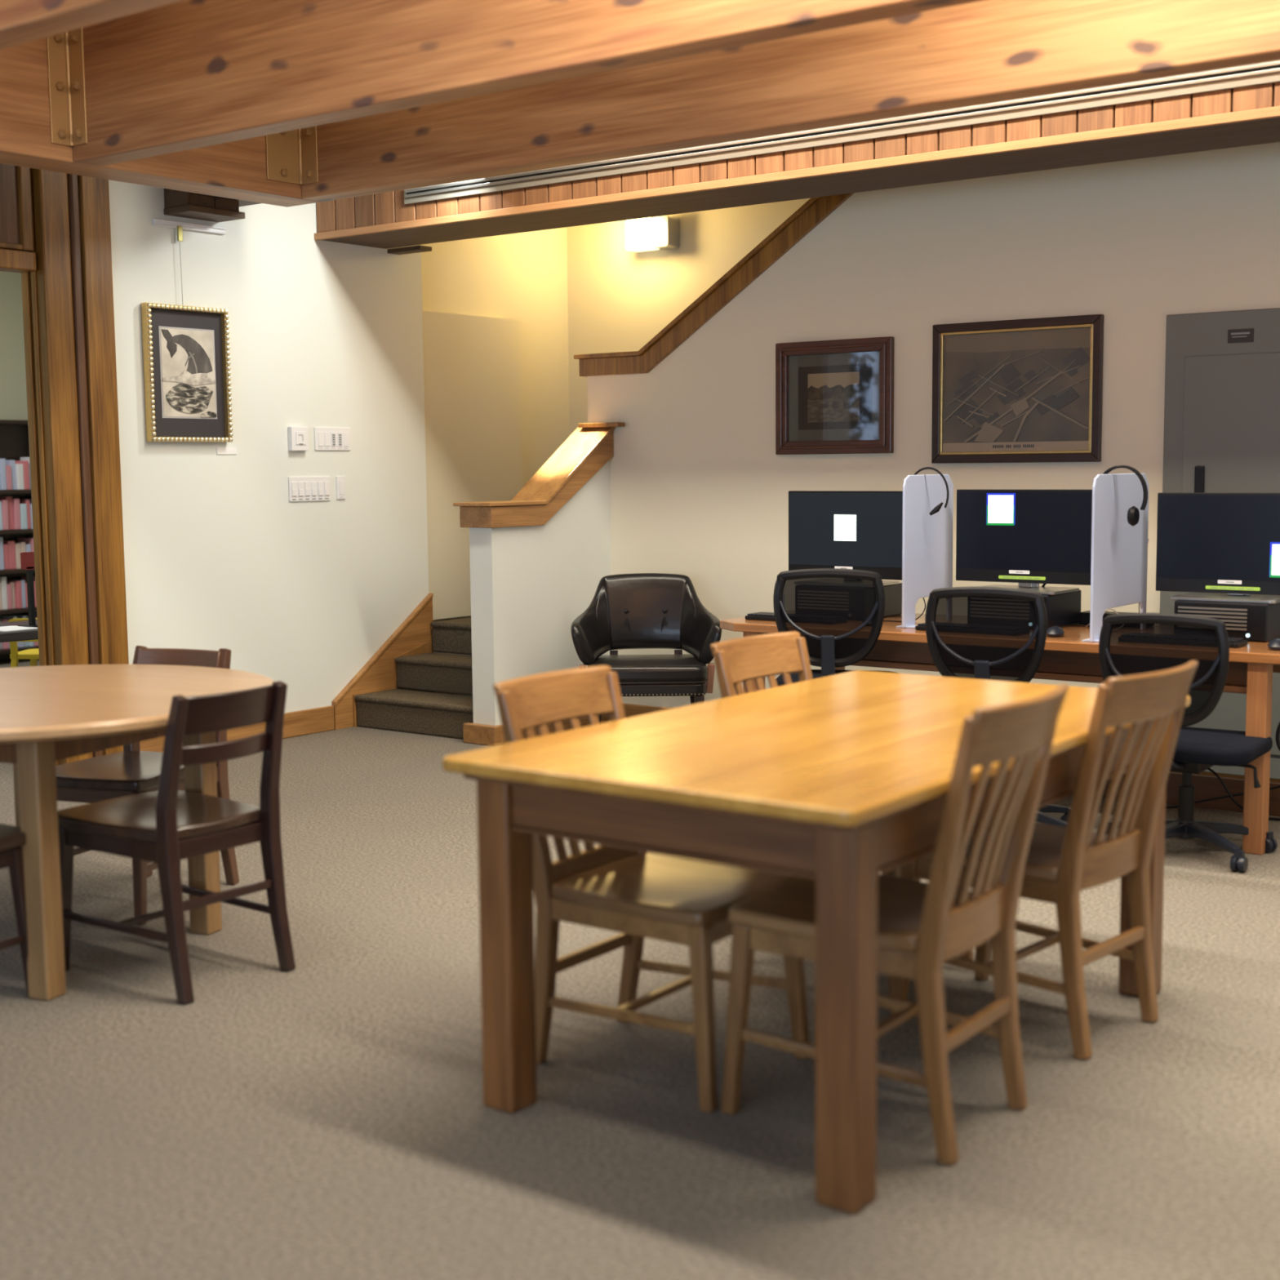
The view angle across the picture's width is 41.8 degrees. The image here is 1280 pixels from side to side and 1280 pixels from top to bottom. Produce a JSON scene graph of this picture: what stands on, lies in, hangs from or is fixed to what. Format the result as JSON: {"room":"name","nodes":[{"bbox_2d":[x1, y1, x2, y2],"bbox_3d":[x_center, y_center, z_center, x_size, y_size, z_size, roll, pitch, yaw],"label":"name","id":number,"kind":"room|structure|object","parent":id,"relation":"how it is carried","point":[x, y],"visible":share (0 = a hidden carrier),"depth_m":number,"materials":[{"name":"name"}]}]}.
{"room":"library reading room","nodes":[
{"label":"library reading room","id":0,"kind":"room"},
{"bbox_2d":[0,271,27,420],"bbox_3d":[-5.522,-1.389,10.996,0.100,3.300,5.360,4,7,37],"label":"wall","id":1,"kind":"structure","parent":0,"point":[13,395],"depth_m":12.14,"materials":[{"name":"beige paint"}]},
{"bbox_2d":[108,179,428,712],"bbox_3d":[-1.834,-1.155,8.397,0.140,3.300,2.010,4,7,37],"label":"wall","id":2,"kind":"structure","parent":0,"point":[301,595],"depth_m":8.35,"materials":[{"name":"white paint"}]},
{"bbox_2d":[152,218,226,303],"bbox_3d":[-2.098,-1.757,7.844,0.030,0.382,0.410,4,7,37],"label":"rail","id":3,"kind":"object","parent":2,"relation":"attached to","point":[180,226],"visible":1,"depth_m":7.79,"materials":[{"name":"white metal"}]},
{"bbox_2d":[141,302,233,442],"bbox_3d":[-2.114,-1.245,7.844,0.053,0.630,0.470,4,7,37],"label":"framed picture","id":4,"kind":"object","parent":3,"relation":"hanging from","point":[186,357],"visible":1,"depth_m":7.84,"materials":[{"name":"gold metal"}]},
{"bbox_2d":[158,325,217,418],"bbox_3d":[-2.117,-1.251,7.857,0.007,0.420,0.318,4,7,37],"label":"print","id":5,"kind":"object","parent":4,"relation":"attached to","point":[188,354],"depth_m":7.85,"materials":[{"name":"grey paper"}]},
{"bbox_2d":[164,188,244,222],"bbox_3d":[-2.027,-2.193,7.767,0.190,0.450,0.320,4,7,37],"label":"box","id":6,"kind":"object","parent":2,"relation":"attached to","point":[178,203],"visible":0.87,"depth_m":7.71,"materials":[{"name":"brown wood"}]},
{"bbox_2d":[189,191,260,206],"bbox_3d":[-1.778,-2.384,7.646,0.710,0.680,0.420,4,7,37],"label":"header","id":7,"kind":"object","parent":2,"relation":"attached to","point":[242,203],"visible":0.09,"depth_m":7.91,"materials":[{"name":"brown wood"}]},
{"bbox_2d":[216,447,236,453],"bbox_3d":[-1.995,-0.914,8.081,0.004,0.034,0.120,4,7,37],"label":"name card","id":8,"kind":"object","parent":2,"relation":"attached to","point":[219,450],"visible":1,"depth_m":8.08,"materials":[{"name":"white paper"}]},
{"bbox_2d":[139,705,334,752],"bbox_3d":[-1.967,0.459,8.229,0.022,0.128,1.234,4,7,37],"label":"baseboard","id":9,"kind":"structure","parent":2,"relation":"attached to","point":[311,721],"depth_m":8.50,"materials":[{"name":"brown wood"}]},
{"bbox_2d":[288,426,308,450],"bbox_3d":[-1.717,-1.012,8.419,0.035,0.120,0.110,4,7,37],"label":"switch plate","id":10,"kind":"object","parent":2,"relation":"attached to","point":[298,437],"visible":1,"depth_m":8.40,"materials":[{"name":"white plastic"}]},
{"bbox_2d":[288,475,330,502],"bbox_3d":[-1.682,-0.768,8.505,0.015,0.125,0.280,4,7,37],"label":"switch plate","id":11,"kind":"object","parent":2,"relation":"attached to","point":[300,488],"visible":1,"depth_m":8.50,"materials":[{"name":"white plastic"}]},
{"bbox_2d":[314,426,351,450],"bbox_3d":[-1.586,-1.035,8.611,0.014,0.117,0.249,4,7,37],"label":"switch plate","id":12,"kind":"object","parent":2,"relation":"attached to","point":[326,438],"visible":1,"depth_m":8.60,"materials":[{"name":"white plastic"}]},
{"bbox_2d":[336,475,345,499],"bbox_3d":[-1.550,-0.790,8.683,0.012,0.120,0.060,4,7,37],"label":"switch plate","id":13,"kind":"object","parent":2,"relation":"attached to","point":[340,480],"visible":1,"depth_m":8.68,"materials":[{"name":"white plastic"}]},
{"bbox_2d":[421,226,569,696],"bbox_3d":[-0.876,-1.321,9.900,0.140,3.300,1.560,4,7,37],"label":"wall","id":14,"kind":"structure","parent":0,"point":[522,277],"depth_m":10.02,"materials":[{"name":"paint"}]},
{"bbox_2d":[422,311,522,619],"bbox_3d":[-0.989,-0.991,9.564,0.115,1.695,0.830,4,7,37],"label":"wall","id":15,"kind":"structure","parent":14,"relation":"attached to","point":[472,371],"depth_m":9.46,"materials":[{"name":"paint"}]},
{"bbox_2d":[469,459,612,725],"bbox_3d":[-0.491,-0.253,8.538,0.145,1.450,0.940,4,7,37],"label":"wall","id":16,"kind":"structure","parent":0,"point":[529,584],"depth_m":8.37,"materials":[{"name":"white paint"}]},
{"bbox_2d":[462,714,608,746],"bbox_3d":[-0.500,0.422,8.589,0.212,0.098,0.970,4,7,37],"label":"baseboard","id":17,"kind":"structure","parent":16,"relation":"attached to","point":[473,733],"depth_m":8.22,"materials":[{"name":"brown wood"}]},
{"bbox_2d":[453,422,624,528],"bbox_3d":[-0.492,-0.840,8.433,0.305,0.516,0.995,4,7,37],"label":"cap","id":18,"kind":"object","parent":16,"relation":"attached to","point":[589,446],"visible":1,"depth_m":8.49,"materials":[{"name":"brown wood"}]},
{"bbox_2d":[0,658,1279,1279],"bbox_3d":[-2.308,0.936,4.787,14.700,0.100,12.100,4,7,37],"label":"floor","id":19,"kind":"structure","parent":0,"point":[326,1117],"depth_m":3.58,"materials":[{"name":"carpet"}]},
{"bbox_2d":[0,823,28,996],"bbox_3d":[-1.859,0.548,4.175,0.421,0.796,0.568,3,7,29],"label":"chair","id":20,"kind":"object","parent":19,"relation":"on","point":[11,838],"visible":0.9,"depth_m":4.28,"materials":[{"name":"brown wood"}]},
{"bbox_2d":[0,419,38,660],"bbox_3d":[-4.484,-0.704,11.950,0.300,1.720,0.850,4,7,37],"label":"bookcase","id":21,"kind":"object","parent":19,"relation":"on","point":[14,433],"visible":0.26,"depth_m":12.05,"materials":[{"name":"brown wood"}]},
{"bbox_2d":[0,537,4,569],"bbox_3d":[-4.567,-0.613,11.830,0.180,0.232,0.045,4,7,37],"label":"book","id":22,"kind":"object","parent":21,"relation":"on","point":[2,556],"visible":1,"depth_m":11.78,"materials":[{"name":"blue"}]},
{"bbox_2d":[0,458,6,489],"bbox_3d":[-4.535,-1.167,11.804,0.180,0.220,0.036,4,7,37],"label":"book","id":23,"kind":"object","parent":21,"relation":"on","point":[2,461],"visible":1,"depth_m":11.75,"materials":[{"name":"blue paper"}]},
{"bbox_2d":[0,576,7,609],"bbox_3d":[-4.552,-0.334,11.862,0.180,0.231,0.037,4,7,37],"label":"book","id":24,"kind":"object","parent":21,"relation":"on","point":[2,580],"visible":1,"depth_m":11.81,"materials":[{"name":"white paper"}]},
{"bbox_2d":[0,499,8,529],"bbox_3d":[-4.531,-0.884,11.829,0.180,0.211,0.040,4,7,37],"label":"book","id":25,"kind":"object","parent":21,"relation":"on","point":[4,502],"visible":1,"depth_m":11.77,"materials":[{"name":"pink paper"}]},
{"bbox_2d":[3,544,8,569],"bbox_3d":[-4.548,-0.590,11.874,0.180,0.178,0.038,4,7,37],"label":"book","id":26,"kind":"object","parent":21,"relation":"on","point":[5,546],"visible":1,"depth_m":11.82,"materials":[{"name":"paper"}]},
{"bbox_2d":[0,496,13,529],"bbox_3d":[-4.521,-0.900,11.880,0.180,0.233,0.050,4,7,37],"label":"book","id":27,"kind":"object","parent":21,"relation":"on","point":[9,499],"visible":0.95,"depth_m":11.83,"materials":[{"name":"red paper"}]},
{"bbox_2d":[5,465,12,489],"bbox_3d":[-4.512,-1.147,11.840,0.180,0.172,0.040,4,7,37],"label":"book","id":28,"kind":"object","parent":21,"relation":"on","point":[8,468],"visible":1,"depth_m":11.78,"materials":[{"name":"pink paper"}]},
{"bbox_2d":[6,583,12,608],"bbox_3d":[-4.527,-0.311,11.894,0.180,0.178,0.032,4,7,37],"label":"book","id":29,"kind":"object","parent":21,"relation":"on","point":[8,585],"visible":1,"depth_m":11.84,"materials":[{"name":"pink paper"}]},
{"bbox_2d":[3,540,16,569],"bbox_3d":[-4.519,-0.606,11.912,0.180,0.200,0.055,4,7,37],"label":"book","id":30,"kind":"object","parent":21,"relation":"on","point":[11,544],"visible":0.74,"depth_m":11.86,"materials":[{"name":"red paper"}]},
{"bbox_2d":[5,460,16,489],"bbox_3d":[-4.498,-1.171,11.882,0.180,0.210,0.040,4,7,37],"label":"book","id":31,"kind":"object","parent":21,"relation":"on","point":[11,463],"visible":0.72,"depth_m":11.83,"materials":[{"name":"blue paper"}]},
{"bbox_2d":[6,580,22,608],"bbox_3d":[-4.478,-0.326,11.948,0.180,0.195,0.035,4,7,37],"label":"book","id":32,"kind":"object","parent":21,"relation":"on","point":[18,594],"visible":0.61,"depth_m":11.89,"materials":[{"name":"paper"}]},
{"bbox_2d":[12,498,21,529],"bbox_3d":[-4.476,-0.896,11.907,0.180,0.218,0.040,4,7,37],"label":"book","id":33,"kind":"object","parent":21,"relation":"on","point":[15,502],"visible":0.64,"depth_m":11.85,"materials":[{"name":"pink paper"}]},
{"bbox_2d":[7,579,26,608],"bbox_3d":[-4.460,-0.331,11.978,0.180,0.199,0.030,4,7,37],"label":"book","id":34,"kind":"object","parent":21,"relation":"on","point":[23,582],"visible":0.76,"depth_m":11.92,"materials":[{"name":"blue paper"}]},
{"bbox_2d":[14,543,21,568],"bbox_3d":[-4.483,-0.599,11.947,0.180,0.179,0.036,4,7,37],"label":"book","id":35,"kind":"object","parent":21,"relation":"on","point":[17,546],"visible":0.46,"depth_m":11.89,"materials":[{"name":"beige paper"}]},
{"bbox_2d":[15,463,24,489],"bbox_3d":[-4.454,-1.160,11.906,0.180,0.183,0.044,4,7,37],"label":"book","id":36,"kind":"object","parent":21,"relation":"on","point":[19,467],"visible":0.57,"depth_m":11.85,"materials":[{"name":"white paper"}]},
{"bbox_2d":[14,460,29,489],"bbox_3d":[-4.425,-1.175,11.940,0.180,0.205,0.040,4,7,37],"label":"book","id":37,"kind":"object","parent":21,"relation":"on","point":[25,463],"visible":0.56,"depth_m":11.88,"materials":[{"name":"pink paper"}]},
{"bbox_2d":[19,503,27,529],"bbox_3d":[-4.444,-0.881,11.943,0.180,0.181,0.048,4,7,37],"label":"book","id":38,"kind":"object","parent":21,"relation":"on","point":[23,508],"visible":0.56,"depth_m":11.88,"materials":[{"name":"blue paper"}]},
{"bbox_2d":[19,499,31,528],"bbox_3d":[-4.425,-0.899,11.979,0.180,0.208,0.029,4,7,37],"label":"book","id":39,"kind":"object","parent":21,"relation":"on","point":[21,501],"visible":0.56,"depth_m":11.93,"materials":[{"name":"paper"}]},
{"bbox_2d":[17,537,34,551],"bbox_3d":[-4.398,-0.626,12.026,0.180,0.215,0.038,4,7,37],"label":"book","id":40,"kind":"object","parent":21,"relation":"on","point":[28,540],"visible":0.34,"depth_m":11.97,"materials":[{"name":"pink paper"}]},
{"bbox_2d":[0,619,38,642],"bbox_3d":[-3.118,0.208,8.616,0.840,0.570,0.600,-6,8,-44],"label":"display table","id":41,"kind":"object","parent":19,"relation":"on","point":[25,635],"visible":0.04,"depth_m":8.26,"materials":[{"name":"brown wood"}]},
{"bbox_2d":[0,625,37,632],"bbox_3d":[-3.145,-0.055,8.356,0.240,0.006,0.200,4,7,37],"label":"paper sheet","id":42,"kind":"object","parent":41,"relation":"on","point":[14,628],"visible":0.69,"depth_m":8.32,"materials":[{"name":"white paper"}]},
{"bbox_2d":[17,569,37,627],"bbox_3d":[-3.078,-0.210,8.464,0.100,0.290,0.100,4,7,37],"label":"card stand","id":43,"kind":"object","parent":41,"relation":"on","point":[29,573],"visible":0.86,"depth_m":8.46,"materials":[{"name":"black plastic"}]},
{"bbox_2d":[20,551,35,569],"bbox_3d":[-3.080,-0.399,8.445,0.012,0.090,0.090,4,7,37],"label":"display card","id":44,"kind":"object","parent":43,"relation":"on","point":[27,558],"visible":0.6,"depth_m":8.43,"materials":[{"name":"red"}]},
{"bbox_2d":[7,617,39,667],"bbox_3d":[-3.401,0.129,9.605,0.350,0.533,0.355,0,6,2],"label":"chair","id":45,"kind":"object","parent":19,"relation":"on","point":[32,654],"visible":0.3,"depth_m":9.46,"materials":[{"name":"yellow plastic"}]},
{"bbox_2d":[0,664,274,1000],"bbox_3d":[-1.710,0.514,4.731,1.370,0.740,1.370,2,6,23],"label":"round table","id":46,"kind":"object","parent":19,"relation":"on","point":[49,714],"visible":0.77,"depth_m":4.36,"materials":[{"name":"brown wood"}]},
{"bbox_2d":[55,645,239,924],"bbox_3d":[-1.588,0.437,5.283,0.421,0.781,0.568,2,6,20],"label":"chair","id":47,"kind":"object","parent":19,"relation":"on","point":[132,771],"visible":0.41,"depth_m":5.24,"materials":[{"name":"brown wood"}]},
{"bbox_2d":[57,680,295,1004],"bbox_3d":[-1.265,0.506,4.521,0.568,0.796,0.421,4,7,37],"label":"chair","id":48,"kind":"object","parent":19,"relation":"on","point":[168,825],"visible":0.96,"depth_m":4.41,"materials":[{"name":"brown wood"}]},
{"bbox_2d":[331,593,473,739],"bbox_3d":[-0.657,0.061,9.332,1.031,0.664,2.159,4,7,37],"label":"staircase","id":49,"kind":"structure","parent":19,"relation":"on","point":[394,690],"depth_m":8.83,"materials":[{"name":"carpet"}]},
{"bbox_2d":[570,573,722,724],"bbox_3d":[0.032,0.106,8.084,0.716,0.826,0.576,-1,6,0],"label":"leather armchair","id":50,"kind":"object","parent":19,"relation":"on","point":[635,611],"visible":0.79,"depth_m":8.20,"materials":[{"name":"black leather"}]},
{"bbox_2d":[586,653,707,681],"bbox_3d":[0.032,0.138,8.049,0.570,0.085,0.500,-1,6,0],"label":"seat cushion","id":51,"kind":"object","parent":50,"relation":"on","point":[676,667],"depth_m":7.82,"materials":[{"name":"black leather"}]},
{"bbox_2d":[493,665,809,1112],"bbox_3d":[0.017,0.528,3.811,0.615,0.872,0.441,4,7,36],"label":"chair","id":52,"kind":"object","parent":19,"relation":"on","point":[637,895],"visible":0.81,"depth_m":3.77,"materials":[{"name":"brown wood"}]},
{"bbox_2d":[442,670,1190,1213],"bbox_3d":[0.497,0.569,3.890,0.975,0.762,1.740,4,7,37],"label":"table","id":53,"kind":"object","parent":19,"relation":"on","point":[841,781],"visible":0.77,"depth_m":3.36,"materials":[{"name":"brown wood"}]},
{"bbox_2d":[773,568,898,686],"bbox_3d":[0.786,0.176,6.661,0.600,0.961,0.678,1,6,13],"label":"chair","id":54,"kind":"object","parent":19,"relation":"on","point":[839,613],"visible":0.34,"depth_m":6.33,"materials":[{"name":"black plastic"}]},
{"bbox_2d":[710,631,973,997],"bbox_3d":[0.536,0.444,4.545,0.615,0.877,0.441,4,8,38],"label":"chair","id":55,"kind":"object","parent":19,"relation":"on","point":[756,657],"visible":0.16,"depth_m":4.67,"materials":[{"name":"brown wood"}]},
{"bbox_2d":[721,684,1068,1164],"bbox_3d":[0.536,0.544,3.457,0.615,0.904,0.441,4,7,36],"label":"chair","id":56,"kind":"object","parent":19,"relation":"on","point":[922,926],"visible":0.85,"depth_m":3.35,"materials":[{"name":"brown wood"}]},
{"bbox_2d":[924,586,1070,827],"bbox_3d":[1.303,0.252,6.020,0.600,0.931,0.629,2,7,27],"label":"chair","id":57,"kind":"object","parent":19,"relation":"on","point":[997,633],"visible":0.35,"depth_m":5.73,"materials":[{"name":"black plastic"}]},
{"bbox_2d":[720,610,1279,855],"bbox_3d":[1.494,0.276,6.652,2.400,0.751,0.785,4,7,37],"label":"computer desk","id":58,"kind":"object","parent":19,"relation":"on","point":[1251,666],"depth_m":6.17,"materials":[{"name":"brown wood"}]},
{"bbox_2d":[745,612,775,621],"bbox_3d":[0.652,-0.093,7.014,0.430,0.024,0.130,4,7,37],"label":"keyboard","id":59,"kind":"object","parent":58,"relation":"on","point":[770,616],"visible":0.28,"depth_m":7.06,"materials":[{"name":"black plastic"}]},
{"bbox_2d":[883,582,902,617],"bbox_3d":[0.899,-0.172,7.207,0.340,0.137,0.352,4,7,37],"label":"computer","id":60,"kind":"object","parent":58,"relation":"on","point":[893,593],"visible":0.02,"depth_m":7.17,"materials":[{"name":"black plastic"}]},
{"bbox_2d":[788,490,902,586],"bbox_3d":[0.885,-0.438,7.165,0.580,0.398,0.270,4,7,37],"label":"monitor","id":61,"kind":"object","parent":60,"relation":"on","point":[855,530],"visible":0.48,"depth_m":7.15,"materials":[{"name":"black plastic"}]},
{"bbox_2d":[896,474,953,628],"bbox_3d":[1.170,-0.367,6.795,0.080,0.605,0.430,4,7,37],"label":"panel","id":62,"kind":"object","parent":58,"relation":"on","point":[926,539],"visible":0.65,"depth_m":6.75,"materials":[{"name":"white plastic"}]},
{"bbox_2d":[913,466,949,515],"bbox_3d":[1.154,-0.597,6.712,0.184,0.194,0.050,4,7,37],"label":"headset","id":63,"kind":"object","parent":62,"relation":"attached to","point":[936,508],"visible":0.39,"depth_m":6.68,"materials":[{"name":"black plastic"}]},
{"bbox_2d":[1046,626,1064,637],"bbox_3d":[1.561,-0.033,6.294,0.068,0.037,0.109,2,7,25],"label":"computer mouse","id":64,"kind":"object","parent":58,"relation":"on","point":[1054,631],"visible":0.98,"depth_m":6.26,"materials":[{"name":"black plastic"}]},
{"bbox_2d":[1041,589,1080,630],"bbox_3d":[1.543,-0.129,6.729,0.340,0.137,0.352,4,7,37],"label":"computer","id":65,"kind":"object","parent":58,"relation":"on","point":[1062,610],"visible":0.13,"depth_m":6.62,"materials":[{"name":"black plastic"}]},
{"bbox_2d":[955,488,1092,595],"bbox_3d":[1.529,-0.398,6.685,0.580,0.404,0.270,4,7,37],"label":"monitor","id":66,"kind":"object","parent":65,"relation":"on","point":[1029,539],"visible":0.87,"depth_m":6.67,"materials":[{"name":"black plastic"}]},
{"bbox_2d":[1082,473,1149,642],"bbox_3d":[1.795,-0.317,6.256,0.080,0.605,0.550,4,7,37],"label":"panel","id":67,"kind":"object","parent":58,"relation":"on","point":[1119,549],"visible":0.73,"depth_m":6.21,"materials":[{"name":"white plastic"}]},
{"bbox_2d":[1102,465,1147,526],"bbox_3d":[1.766,-0.529,6.135,0.072,0.221,0.199,-5,8,-39],"label":"headset","id":68,"kind":"object","parent":67,"relation":"attached to","point":[1133,513],"visible":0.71,"depth_m":6.09,"materials":[{"name":"black plastic"}]},
{"bbox_2d":[1127,506,1139,526],"bbox_3d":[1.798,-0.452,6.104,0.028,0.073,0.074,4,7,37],"label":"ear cup","id":69,"kind":"object","parent":68,"relation":"on","point":[1133,513],"depth_m":6.09,"materials":[{"name":"black plastic"}]},
{"bbox_2d":[1173,600,1279,642],"bbox_3d":[2.211,-0.084,6.232,0.340,0.137,0.352,4,7,37],"label":"computer","id":70,"kind":"object","parent":58,"relation":"on","point":[1252,622],"visible":0.7,"depth_m":6.06,"materials":[{"name":"black plastic"}]},
{"bbox_2d":[1177,606,1247,630],"bbox_3d":[2.086,-0.080,6.108,0.250,0.077,0.004,4,7,37],"label":"grille","id":71,"kind":"object","parent":70,"relation":"attached to","point":[1235,618],"depth_m":6.08,"materials":[{"name":"beige"}]},
{"bbox_2d":[1155,493,1279,603],"bbox_3d":[2.197,-0.347,6.190,0.580,0.392,0.270,4,7,37],"label":"monitor","id":72,"kind":"object","parent":70,"relation":"on","point":[1215,547],"visible":1,"depth_m":6.21,"materials":[{"name":"black plastic"}]},
{"bbox_2d":[1228,637,1248,648],"bbox_3d":[1.946,-0.001,6.009,0.430,0.024,0.130,4,7,37],"label":"keyboard","id":73,"kind":"object","parent":58,"relation":"on","point":[1234,642],"visible":0.11,"depth_m":5.87,"materials":[{"name":"black plastic"}]},
{"bbox_2d":[1267,638,1279,650],"bbox_3d":[2.206,0.013,5.790,0.068,0.037,0.109,2,7,25],"label":"computer mouse","id":74,"kind":"object","parent":58,"relation":"on","point":[1274,644],"visible":1,"depth_m":5.76,"materials":[{"name":"black plastic"}]},
{"bbox_2d":[1275,721,1279,751],"bbox_3d":[2.289,0.258,5.769,0.183,0.370,0.040,3,7,30],"label":"cable","id":75,"kind":"object","parent":58,"relation":"hanging from","point":[1277,731],"visible":1,"depth_m":5.80,"materials":[{"name":"black plastic"}]},
{"bbox_2d":[890,660,1198,1060],"bbox_3d":[0.978,0.489,4.026,0.615,0.886,0.441,5,8,43],"label":"chair","id":76,"kind":"object","parent":19,"relation":"on","point":[1061,862],"visible":0.77,"depth_m":3.86,"materials":[{"name":"brown wood"}]},
{"bbox_2d":[1097,613,1277,872],"bbox_3d":[1.847,0.311,5.742,0.582,0.861,0.668,3,7,34],"label":"chair","id":77,"kind":"object","parent":19,"relation":"on","point":[1130,644],"visible":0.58,"depth_m":5.50,"materials":[{"name":"black plastic"}]},
{"bbox_2d":[1165,785,1279,808],"bbox_3d":[2.186,0.598,6.460,0.574,0.131,0.060,3,7,31],"label":"cable","id":78,"kind":"object","parent":19,"relation":"on","point":[1276,787],"visible":0.48,"depth_m":6.46,"materials":[{"name":"black plastic"}]},
{"bbox_2d":[1207,768,1279,820],"bbox_3d":[2.243,0.516,6.427,0.606,0.301,0.060,5,8,40],"label":"cable","id":79,"kind":"object","parent":19,"relation":"on","point":[1209,769],"visible":0.34,"depth_m":6.41,"materials":[{"name":"black plastic"}]},
{"bbox_2d":[566,198,809,435],"bbox_3d":[3.236,-1.135,7.726,9.340,3.300,0.140,4,7,37],"label":"wall","id":80,"kind":"structure","parent":0,"point":[620,299],"depth_m":9.97,"materials":[{"name":"paint"}]},
{"bbox_2d":[625,215,679,252],"bbox_3d":[0.074,-2.375,9.797,0.310,0.180,0.119,4,7,37],"label":"wall lamp","id":81,"kind":"object","parent":80,"relation":"attached to","point":[663,232],"visible":0.98,"depth_m":9.74,"materials":[{"name":"beige glass"}]},
{"bbox_2d":[625,217,659,252],"bbox_3d":[0.017,-2.377,9.821,0.190,0.180,0.090,4,7,37],"label":"diffuser","id":82,"kind":"object","parent":81,"relation":"attached to","point":[640,233],"depth_m":9.78,"materials":[{"name":"beige glass"}]},
{"bbox_2d":[314,81,1279,248],"bbox_3d":[2.067,-2.151,5.967,8.900,0.703,0.499,4,7,37],"label":"soffit","id":83,"kind":"structure","parent":0,"point":[1246,116],"depth_m":6.77,"materials":[{"name":"brown wood"}]},
{"bbox_2d":[386,244,431,254],"bbox_3d":[-1.214,-2.055,8.823,0.240,0.022,0.090,4,7,37],"label":"plate","id":84,"kind":"object","parent":83,"relation":"attached to","point":[414,249],"visible":1,"depth_m":8.78,"materials":[{"name":"brown wood"}]},
{"bbox_2d":[404,60,1279,204],"bbox_3d":[2.150,-1.915,5.623,8.200,0.075,0.022,4,7,37],"label":"diffuser","id":85,"kind":"object","parent":83,"relation":"attached to","point":[1265,73],"visible":0.91,"depth_m":6.52,"materials":[{"name":"beige"}]},
{"bbox_2d":[586,142,1279,708],"bbox_3d":[3.037,-1.004,6.484,8.165,3.300,0.140,4,7,37],"label":"wall","id":86,"kind":"structure","parent":0,"point":[700,487],"depth_m":7.66,"materials":[{"name":"white paint"}]},
{"bbox_2d":[573,192,854,377],"bbox_3d":[0.691,-2.034,8.133,2.439,1.403,0.235,4,7,37],"label":"cap","id":87,"kind":"object","parent":86,"relation":"attached to","point":[815,211],"visible":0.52,"depth_m":8.28,"materials":[{"name":"brown wood"}]},
{"bbox_2d":[775,336,893,454],"bbox_3d":[0.916,-1.152,7.944,0.630,0.535,0.040,4,7,37],"label":"framed picture","id":88,"kind":"object","parent":86,"relation":"attached to","point":[834,396],"visible":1,"depth_m":7.94,"materials":[{"name":"brown wood"}]},
{"bbox_2d":[807,371,859,422],"bbox_3d":[0.917,-1.153,7.955,0.280,0.230,0.004,4,7,37],"label":"print","id":89,"kind":"object","parent":88,"relation":"attached to","point":[832,396],"depth_m":7.95,"materials":[{"name":"beige paper"}]},
{"bbox_2d":[622,702,1279,782],"bbox_3d":[3.039,0.597,6.561,7.880,0.100,0.020,4,7,37],"label":"baseboard","id":90,"kind":"structure","parent":86,"relation":"attached to","point":[631,710],"depth_m":8.77,"materials":[{"name":"brown wood"}]},
{"bbox_2d":[931,314,1103,463],"bbox_3d":[1.656,-1.098,7.401,0.795,0.625,0.030,4,7,37],"label":"framed picture","id":91,"kind":"object","parent":86,"relation":"attached to","point":[1002,395],"visible":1,"depth_m":7.39,"materials":[{"name":"paper"}]},
{"bbox_2d":[1160,307,1279,779],"bbox_3d":[2.705,-0.370,6.682,1.265,1.905,0.052,4,7,37],"label":"door","id":92,"kind":"structure","parent":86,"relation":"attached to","point":[1222,401],"depth_m":6.86,"materials":[{"name":"grey paint"}]},
{"bbox_3d":[-2.341,-2.445,4.434,14.700,0.100,12.100,4,7,37],"label":"ceiling","id":93,"kind":"structure","parent":0,"visible":0},
{"bbox_2d":[0,0,182,49],"bbox_3d":[0.409,-1.813,2.713,7.773,0.845,0.115,4,7,37],"label":"ceiling beam","id":94,"kind":"structure","parent":93,"relation":"attached to","point":[21,21],"depth_m":4.09,"materials":[{"name":"brown wood"}]},
{"bbox_2d":[0,27,320,207],"bbox_3d":[-3.870,-1.860,3.570,0.321,0.845,8.390,4,7,37],"label":"crossbeam","id":95,"kind":"object","parent":93,"relation":"attached to","point":[237,169],"depth_m":6.06,"materials":[{"name":"brown wood"}]},
{"bbox_2d":[72,0,984,166],"bbox_3d":[1.121,-1.919,3.661,7.773,0.845,0.115,4,7,37],"label":"ceiling beam","id":96,"kind":"structure","parent":93,"relation":"attached to","point":[182,75],"depth_m":5.10,"materials":[{"name":"brown wood"}]},
{"bbox_2d":[301,0,1279,201],"bbox_3d":[1.764,-2.015,4.518,7.773,0.845,0.115,4,7,37],"label":"ceiling beam","id":97,"kind":"structure","parent":93,"relation":"attached to","point":[986,51],"depth_m":5.40,"materials":[{"name":"brown wood"}]},
{"bbox_3d":[-2.938,-2.459,6.789,0.144,0.350,1.640,4,7,37],"label":"wall","id":98,"kind":"structure","parent":0,"visible":0},
{"bbox_2d":[0,163,128,765],"bbox_3d":[-2.953,-0.815,6.933,0.240,2.950,1.718,4,7,37],"label":"door frame","id":99,"kind":"structure","parent":98,"relation":"in","point":[55,227],"depth_m":7.38,"materials":[{"name":"brown wood"}]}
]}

